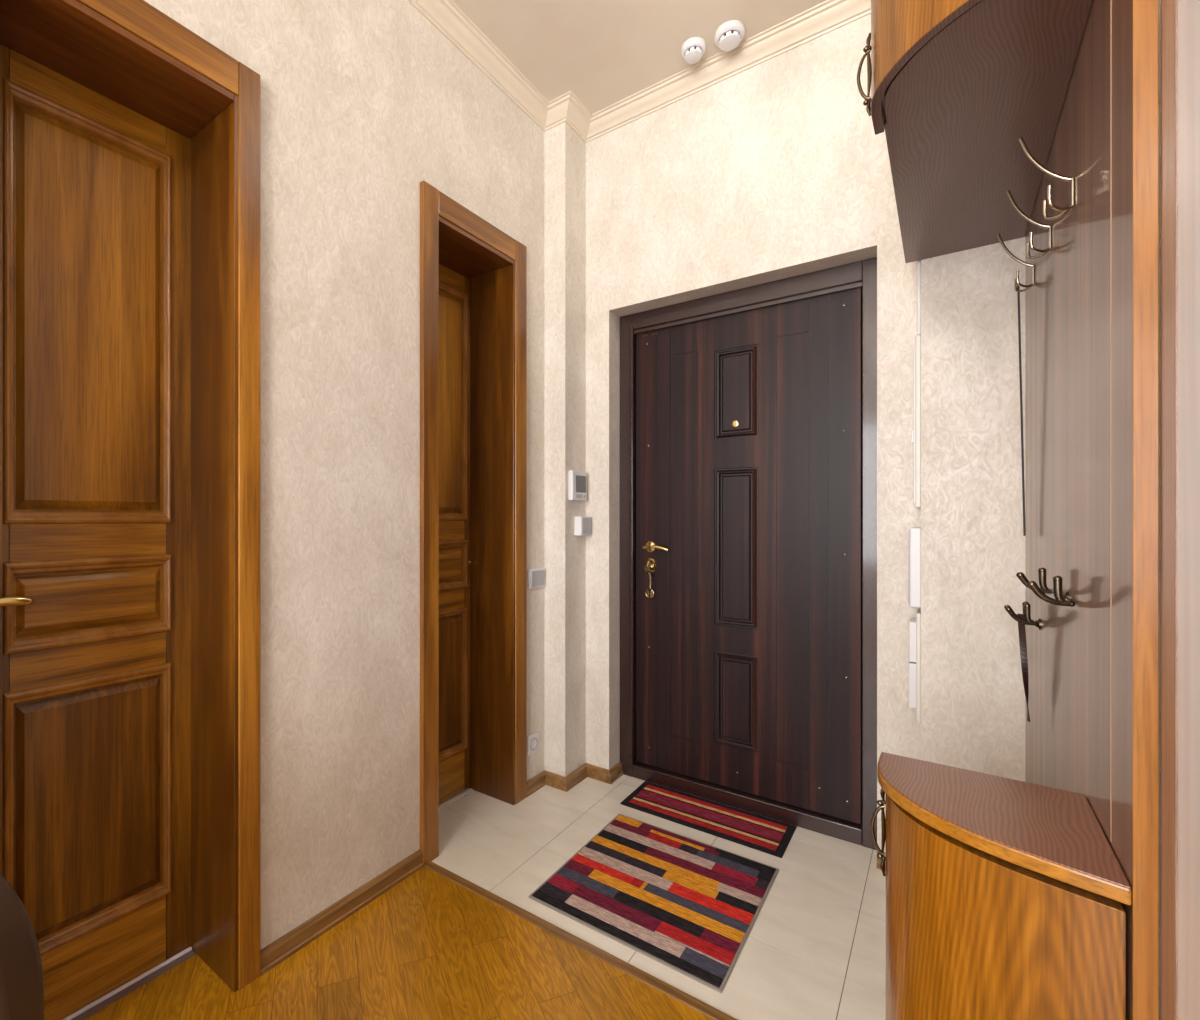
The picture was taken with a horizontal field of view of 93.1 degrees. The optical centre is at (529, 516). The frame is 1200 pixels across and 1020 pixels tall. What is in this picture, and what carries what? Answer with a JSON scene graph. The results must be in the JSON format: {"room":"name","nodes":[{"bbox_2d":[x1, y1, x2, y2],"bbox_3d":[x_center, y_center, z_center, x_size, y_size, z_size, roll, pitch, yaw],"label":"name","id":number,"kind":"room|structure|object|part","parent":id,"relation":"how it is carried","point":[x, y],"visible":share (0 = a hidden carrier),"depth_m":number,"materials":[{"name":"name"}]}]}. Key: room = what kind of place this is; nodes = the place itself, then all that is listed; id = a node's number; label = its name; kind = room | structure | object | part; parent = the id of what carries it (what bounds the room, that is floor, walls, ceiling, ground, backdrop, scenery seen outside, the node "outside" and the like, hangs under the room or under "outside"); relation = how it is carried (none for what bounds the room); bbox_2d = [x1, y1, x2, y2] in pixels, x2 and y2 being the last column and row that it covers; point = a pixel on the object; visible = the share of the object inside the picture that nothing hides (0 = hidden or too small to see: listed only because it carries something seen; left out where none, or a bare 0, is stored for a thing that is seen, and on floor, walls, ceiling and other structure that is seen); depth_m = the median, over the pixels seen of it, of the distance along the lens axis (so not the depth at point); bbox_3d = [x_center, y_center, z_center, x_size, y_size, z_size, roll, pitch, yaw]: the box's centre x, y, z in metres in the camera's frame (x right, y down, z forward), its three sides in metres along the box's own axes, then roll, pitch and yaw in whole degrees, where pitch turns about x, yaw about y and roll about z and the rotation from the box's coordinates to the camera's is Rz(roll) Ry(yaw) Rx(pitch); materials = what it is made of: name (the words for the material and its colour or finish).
{"room":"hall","nodes":[
{"label":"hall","id":0,"kind":"room"},
{"bbox_2d":[144,0,543,949],"bbox_3d":[-1.422,-0.285,0.680,0.300,2.870,4.608,0,0,36],"label":"wall","id":1,"kind":"structure","parent":0,"point":[363,103],"depth_m":1.66,"materials":[{"name":"beige paint"}]},
{"bbox_2d":[0,0,259,1019],"bbox_3d":[-0.956,0.022,1.268,0.287,2.255,0.568,0,0,36],"label":"door","id":2,"kind":"structure","parent":1,"relation":"in","point":[130,140],"depth_m":1.37,"materials":[{"name":"brown wood"}]},
{"bbox_3d":[-1.083,0.177,1.165,0.024,0.025,0.096,0,0,40],"label":"lever","id":3,"kind":"part","parent":2,"relation":"part of","materials":[{"name":"gold metal"}]},
{"bbox_3d":[-1.025,-0.458,1.331,0.020,0.950,0.324,0,0,36],"label":"moulding","id":4,"kind":"part","parent":2,"relation":"part of","materials":[{"name":"brown wood"}]},
{"bbox_3d":[-1.025,0.197,1.331,0.020,0.199,0.324,0,0,36],"label":"moulding","id":5,"kind":"part","parent":2,"relation":"part of","materials":[{"name":"brown wood"}]},
{"bbox_3d":[-1.025,0.675,1.331,0.020,0.596,0.324,0,0,36],"label":"moulding","id":6,"kind":"part","parent":2,"relation":"part of","materials":[{"name":"brown wood"}]},
{"bbox_3d":[-1.030,-0.458,1.335,0.012,0.890,0.284,0,0,36],"label":"raised panel","id":7,"kind":"part","parent":2,"relation":"part of","materials":[{"name":"brown wood"}]},
{"bbox_3d":[-1.030,0.197,1.335,0.012,0.139,0.284,0,0,36],"label":"raised panel","id":8,"kind":"part","parent":2,"relation":"part of","materials":[{"name":"brown wood"}]},
{"bbox_3d":[-1.030,0.675,1.335,0.012,0.536,0.284,0,0,36],"label":"raised panel","id":9,"kind":"part","parent":2,"relation":"part of","materials":[{"name":"brown wood"}]},
{"bbox_3d":[-1.042,0.062,1.343,0.040,2.160,0.302,0,0,36],"label":"rail","id":10,"kind":"part","parent":2,"relation":"part of","materials":[{"name":"brown wood"}]},
{"bbox_3d":[-0.696,0.022,1.395,0.020,2.255,0.054,0,0,36],"label":"casing","id":11,"kind":"part","parent":2,"relation":"part of","materials":[{"name":"brown wood"}]},
{"bbox_2d":[260,849,423,975],"bbox_3d":[-0.517,1.125,1.641,0.023,0.050,0.553,0,0,36],"label":"baseboard","id":12,"kind":"structure","parent":1,"relation":"attached to","point":[273,954],"depth_m":1.59,"materials":[{"name":"brown wood"}]},
{"bbox_2d":[420,180,526,864],"bbox_3d":[-0.295,0.022,2.166,0.287,2.255,0.568,0,0,36],"label":"door","id":13,"kind":"structure","parent":1,"relation":"in","point":[473,274],"depth_m":2.27,"materials":[{"name":"brown wood"}]},
{"bbox_3d":[-0.335,0.022,1.886,0.020,2.255,0.070,0,0,36],"label":"casing","id":14,"kind":"part","parent":13,"relation":"part of","materials":[{"name":"brown wood"}]},
{"bbox_3d":[-0.367,-0.458,2.235,0.012,0.890,0.293,0,0,36],"label":"raised panel","id":15,"kind":"part","parent":13,"relation":"part of","materials":[{"name":"brown wood"}]},
{"bbox_3d":[-0.367,0.197,2.235,0.012,0.139,0.293,0,0,36],"label":"raised panel","id":16,"kind":"part","parent":13,"relation":"part of","materials":[{"name":"brown wood"}]},
{"bbox_3d":[-0.367,0.675,2.235,0.012,0.536,0.293,0,0,36],"label":"raised panel","id":17,"kind":"part","parent":13,"relation":"part of","materials":[{"name":"brown wood"}]},
{"bbox_3d":[-0.379,0.062,2.243,0.040,2.160,0.311,0,0,36],"label":"rail","id":18,"kind":"part","parent":13,"relation":"part of","materials":[{"name":"brown wood"}]},
{"bbox_3d":[-0.363,-0.458,2.231,0.020,0.950,0.333,0,0,36],"label":"moulding","id":19,"kind":"part","parent":13,"relation":"part of","materials":[{"name":"brown wood"}]},
{"bbox_3d":[-0.363,0.197,2.231,0.020,0.199,0.333,0,0,36],"label":"moulding","id":20,"kind":"part","parent":13,"relation":"part of","materials":[{"name":"brown wood"}]},
{"bbox_3d":[-0.363,0.675,2.231,0.020,0.596,0.333,0,0,36],"label":"moulding","id":21,"kind":"part","parent":13,"relation":"part of","materials":[{"name":"brown wood"}]},
{"bbox_3d":[-0.231,0.197,2.376,0.043,0.032,0.032,0,0,36],"label":"knob","id":22,"kind":"part","parent":13,"relation":"part of","materials":[{"name":"gold metal"}]},
{"bbox_3d":[-0.040,0.022,2.286,0.020,2.255,0.073,0,0,36],"label":"casing","id":23,"kind":"part","parent":13,"relation":"part of","materials":[{"name":"brown wood"}]},
{"bbox_2d":[527,732,538,755],"bbox_3d":[0.015,0.955,2.369,0.010,0.078,0.077,0,0,36],"label":"wall socket","id":24,"kind":"object","parent":1,"relation":"attached to","point":[532,740],"visible":0.95,"depth_m":2.36,"materials":[{"name":"white plastic"}]},
{"bbox_2d":[528,567,544,588],"bbox_3d":[0.032,0.261,2.389,0.012,0.082,0.113,0,0,36],"label":"light switch","id":25,"kind":"object","parent":1,"relation":"attached to","point":[536,577],"visible":1,"depth_m":2.38,"materials":[{"name":"white plastic"}]},
{"bbox_2d":[61,867,712,1019],"bbox_3d":[-0.365,1.180,-0.667,3.598,0.060,4.093,0,0,36],"label":"floor","id":26,"kind":"structure","parent":0,"point":[429,947],"depth_m":1.40,"materials":[{"name":"brown wood"}]},
{"bbox_2d":[0,873,43,1019],"bbox_3d":[-0.760,0.755,0.403,0.469,0.790,0.477,0,0,-2],"label":"chair","id":27,"kind":"object","parent":26,"relation":"on","point":[21,969],"visible":1,"depth_m":0.61,"materials":[{"name":"brown leather"}]},
{"bbox_2d":[424,861,736,1019],"bbox_3d":[0.895,1.149,0.959,3.096,0.007,0.029,0,0,36],"label":"trim","id":28,"kind":"structure","parent":26,"relation":"on","point":[715,1014],"depth_m":1.50,"materials":[{"name":"brown wood"}]},
{"bbox_2d":[870,752,1131,1019],"bbox_3d":[0.666,0.790,0.846,0.280,0.720,0.276,0,0,36],"label":"cabinet","id":29,"kind":"object","parent":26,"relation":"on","point":[1005,896],"visible":1,"depth_m":0.78,"materials":[{"name":"brown wood"}]},
{"bbox_3d":[0.613,0.543,0.977,0.009,0.157,0.007,0,0,36],"label":"handle","id":30,"kind":"part","parent":29,"relation":"part of","materials":[{"name":"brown metal"}]},
{"bbox_2d":[997,0,1158,1019],"bbox_3d":[0.997,-0.100,1.101,0.090,2.500,1.083,0,0,36],"label":"coat rack","id":31,"kind":"object","parent":26,"relation":"on","point":[1090,607],"visible":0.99,"depth_m":0.79,"materials":[{"name":"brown wood"}]},
{"bbox_3d":[1.200,-0.658,1.395,0.009,0.105,0.070,0,0,-44],"label":"long arm","id":32,"kind":"part","parent":31,"relation":"part of","materials":[{"name":"silver metal"}]},
{"bbox_2d":[1017,281,1025,535],"bbox_3d":[1.225,-0.270,1.405,0.017,0.636,0.008,0,0,36],"label":"cord","id":33,"kind":"object","parent":31,"relation":"hanging from","point":[1018,287],"visible":0.94,"depth_m":1.40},
{"bbox_2d":[1017,613,1029,721],"bbox_3d":[1.139,0.347,1.300,0.022,0.245,0.009,0,0,36],"label":"strap","id":34,"kind":"object","parent":31,"relation":"hanging from","point":[1021,627],"visible":1,"depth_m":1.30,"materials":[{"name":"black leather"}]},
{"bbox_3d":[1.040,-0.641,1.177,0.009,0.105,0.070,0,0,-44],"label":"long arm","id":35,"kind":"part","parent":31,"relation":"part of","materials":[{"name":"silver metal"}]},
{"bbox_3d":[0.892,-0.618,0.976,0.009,0.105,0.070,0,0,-44],"label":"long arm","id":36,"kind":"part","parent":31,"relation":"part of","materials":[{"name":"silver metal"}]},
{"bbox_2d":[1161,0,1199,1019],"bbox_3d":[0.507,-0.100,-0.135,0.584,2.500,1.484,0,0,36],"label":"wall","id":37,"kind":"structure","parent":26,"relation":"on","point":[1180,19],"depth_m":0.59,"materials":[{"name":"laminate"}]},
{"bbox_3d":[0.265,-0.100,0.019,0.008,2.500,1.425,0,0,36],"label":"sliding panel","id":38,"kind":"part","parent":37,"relation":"part of","materials":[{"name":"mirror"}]},
{"bbox_2d":[544,122,585,776],"bbox_3d":[0.126,-0.285,2.692,0.407,2.870,0.469,0,0,36],"label":"column","id":39,"kind":"structure","parent":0,"point":[564,150],"depth_m":2.42,"materials":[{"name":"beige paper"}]},
{"bbox_2d":[527,762,622,796],"bbox_3d":[0.189,1.125,2.434,0.485,0.050,0.128,0,0,-19],"label":"baseboard","id":40,"kind":"structure","parent":39,"relation":"attached to","point":[586,770],"depth_m":2.42,"materials":[{"name":"brown wood"}]},
{"bbox_2d":[568,470,586,500],"bbox_3d":[0.209,-0.132,2.439,0.026,0.128,0.120,0,0,36],"label":"intercom","id":41,"kind":"object","parent":39,"relation":"attached to","point":[577,480],"visible":1,"depth_m":2.41,"materials":[{"name":"white plastic"}]},
{"bbox_2d":[574,516,590,535],"bbox_3d":[0.234,0.041,2.462,0.038,0.082,0.087,0,0,36],"label":"door chime","id":42,"kind":"object","parent":39,"relation":"attached to","point":[582,524],"visible":1,"depth_m":2.43,"materials":[{"name":"white plastic"}]},
{"bbox_2d":[582,518,590,533],"bbox_3d":[0.248,0.041,2.452,0.002,0.070,0.072,0,0,36],"label":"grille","id":43,"kind":"object","parent":42,"relation":"attached to","point":[586,522],"depth_m":2.45,"materials":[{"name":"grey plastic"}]},
{"bbox_2d":[408,0,870,142],"bbox_3d":[-0.004,-1.694,-0.260,3.106,0.055,4.785,0,0,36],"label":"trim","id":44,"kind":"structure","parent":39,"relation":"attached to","point":[446,16],"depth_m":2.12,"materials":[{"name":"paint"}]},
{"bbox_2d":[452,0,826,113],"bbox_3d":[-0.014,-1.770,-0.190,3.598,0.100,5.277,0,0,36],"label":"ceiling","id":45,"kind":"structure","parent":0,"point":[604,52],"depth_m":2.01,"materials":[{"name":"paint"}]},
{"bbox_2d":[681,37,705,63],"bbox_3d":[0.600,-1.700,2.067,0.088,0.042,0.088,0,0,36],"label":"smoke detector","id":46,"kind":"object","parent":45,"relation":"attached to","point":[693,49],"visible":1,"depth_m":2.05,"materials":[{"name":"white plastic"}]},
{"bbox_2d":[715,20,744,50],"bbox_3d":[0.711,-1.700,2.005,0.102,0.042,0.102,0,0,36],"label":"smoke detector","id":47,"kind":"object","parent":45,"relation":"attached to","point":[728,36],"visible":1,"depth_m":1.98,"materials":[{"name":"white plastic"}]},
{"bbox_2d":[586,14,920,852],"bbox_3d":[1.625,-0.285,1.693,3.191,2.870,0.300,0,0,36],"label":"wall","id":48,"kind":"structure","parent":0,"point":[778,168],"depth_m":2.11,"materials":[{"name":"beige paint"}]},
{"bbox_2d":[620,257,876,849],"bbox_3d":[0.850,0.128,2.296,0.992,2.044,0.227,0,0,36],"label":"door","id":49,"kind":"structure","parent":48,"relation":"in","point":[748,415],"depth_m":2.20,"materials":[{"name":"brown wood"}]},
{"bbox_2d":[644,565,653,598],"bbox_3d":[0.518,0.284,2.447,0.043,0.146,0.034,0,0,36],"label":"ring","id":50,"kind":"object","parent":49,"relation":"hanging from","point":[646,568],"visible":1,"depth_m":2.45,"materials":[{"name":"gold metal"}]},
{"bbox_3d":[0.518,0.132,2.450,0.048,0.048,0.040,0,0,36],"label":"handle","id":51,"kind":"part","parent":49,"relation":"part of","materials":[{"name":"gold metal"}]},
{"bbox_3d":[0.530,0.215,2.463,0.046,0.067,0.007,0,0,36],"label":"lock plate","id":52,"kind":"part","parent":49,"relation":"part of","materials":[{"name":"gold metal"}]},
{"bbox_3d":[0.537,0.135,2.401,0.115,0.027,0.024,0,0,36],"label":"lever","id":53,"kind":"part","parent":49,"relation":"part of","materials":[{"name":"gold metal"}]},
{"bbox_3d":[0.823,-0.493,2.249,0.172,0.362,0.013,0,0,36],"label":"pressed panel","id":54,"kind":"part","parent":49,"relation":"part of","materials":[{"name":"laminate"}]},
{"bbox_3d":[0.823,0.123,2.249,0.172,0.635,0.013,0,0,36],"label":"pressed panel","id":55,"kind":"part","parent":49,"relation":"part of","materials":[{"name":"laminate"}]},
{"bbox_3d":[0.823,0.735,2.249,0.172,0.373,0.013,0,0,36],"label":"pressed panel","id":56,"kind":"part","parent":49,"relation":"part of","materials":[{"name":"laminate"}]},
{"bbox_3d":[0.865,1.122,2.306,0.877,0.056,0.194,0,0,36],"label":"sill","id":57,"kind":"part","parent":49,"relation":"part of","materials":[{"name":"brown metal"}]},
{"bbox_2d":[877,850,885,870],"bbox_3d":[1.236,1.125,1.685,0.353,0.050,0.180,0,0,36],"label":"baseboard","id":58,"kind":"structure","parent":48,"relation":"attached to","point":[878,859],"depth_m":1.84,"materials":[{"name":"brown wood"}]},
{"bbox_2d":[431,774,1160,1019],"bbox_3d":[1.199,1.180,1.458,3.598,0.060,1.184,0,0,36],"label":"floor tiles","id":59,"kind":"structure","parent":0,"point":[815,948],"depth_m":1.72,"materials":[{"name":"tile"}]},
{"bbox_2d":[529,814,778,992],"bbox_3d":[0.404,1.146,1.767,0.579,0.007,0.589,0,0,36],"label":"doormat","id":60,"kind":"object","parent":59,"relation":"on","point":[690,906],"visible":1,"depth_m":1.70,"materials":[{"name":"fabric"}]},
{"bbox_2d":[620,781,796,857],"bbox_3d":[0.675,1.146,2.171,0.605,0.007,0.236,0,0,36],"label":"doormat","id":61,"kind":"object","parent":59,"relation":"on","point":[770,836],"visible":1,"depth_m":2.14,"materials":[{"name":"fabric"}]},
{"bbox_2d":[921,0,1160,987],"bbox_3d":[1.986,-0.285,1.143,1.957,2.870,0.157,0,0,36],"label":"wall","id":62,"kind":"structure","parent":0,"point":[973,540],"depth_m":1.59,"materials":[{"name":"beige paint"}]},
{"bbox_2d":[909,608,920,723],"bbox_3d":[1.183,0.453,1.728,0.030,0.329,0.114,0,0,36],"label":"control panel","id":63,"kind":"object","parent":62,"relation":"attached to","point":[914,623],"visible":0.95,"depth_m":1.69,"materials":[{"name":"white plastic"}]},
{"bbox_2d":[909,527,920,607],"bbox_3d":[1.182,0.153,1.728,0.031,0.238,0.095,0,0,36],"label":"junction box","id":64,"kind":"object","parent":62,"relation":"attached to","point":[914,532],"visible":0.91,"depth_m":1.69,"materials":[{"name":"white plastic"}]},
{"bbox_3d":[1.171,0.153,1.736,0.004,0.224,0.085,0,0,36],"label":"lid","id":65,"kind":"part","parent":64,"relation":"part of","materials":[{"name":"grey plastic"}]},
{"bbox_2d":[911,335,920,507],"bbox_3d":[1.185,-0.283,1.727,0.024,0.514,0.114,0,0,36],"label":"box","id":66,"kind":"object","parent":62,"relation":"attached to","point":[916,431],"visible":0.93,"depth_m":1.68,"materials":[{"name":"white plastic"}]},
{"bbox_3d":[1.182,-0.275,1.729,0.005,0.470,0.094,0,0,36],"label":"door","id":67,"kind":"part","parent":66,"relation":"part of","materials":[{"name":"white plastic"}]},
{"bbox_2d":[917,260,920,334],"bbox_3d":[1.165,-0.846,1.687,0.010,0.609,0.018,0,0,36],"label":"duct","id":68,"kind":"object","parent":62,"relation":"attached to","point":[919,261],"visible":0.44,"depth_m":1.68,"materials":[{"name":"white plastic"}]},
{"bbox_2d":[857,0,1092,262],"bbox_3d":[0.910,-1.035,1.198,0.303,0.629,1.030,0,0,36],"label":"upper cabinet","id":69,"kind":"object","parent":62,"relation":"attached to","point":[955,86],"visible":1,"depth_m":1.03,"materials":[{"name":"brown wood"}]},
{"bbox_3d":[0.611,-0.795,1.015,0.009,0.149,0.007,0,0,36],"label":"handle","id":70,"kind":"part","parent":69,"relation":"part of","materials":[{"name":"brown metal"}]},
{"bbox_3d":[0.663,-1.051,0.899,0.102,0.598,0.418,0,0,-6],"label":"door","id":71,"kind":"part","parent":69,"relation":"part of","materials":[{"name":"brown wood"}]}
]}

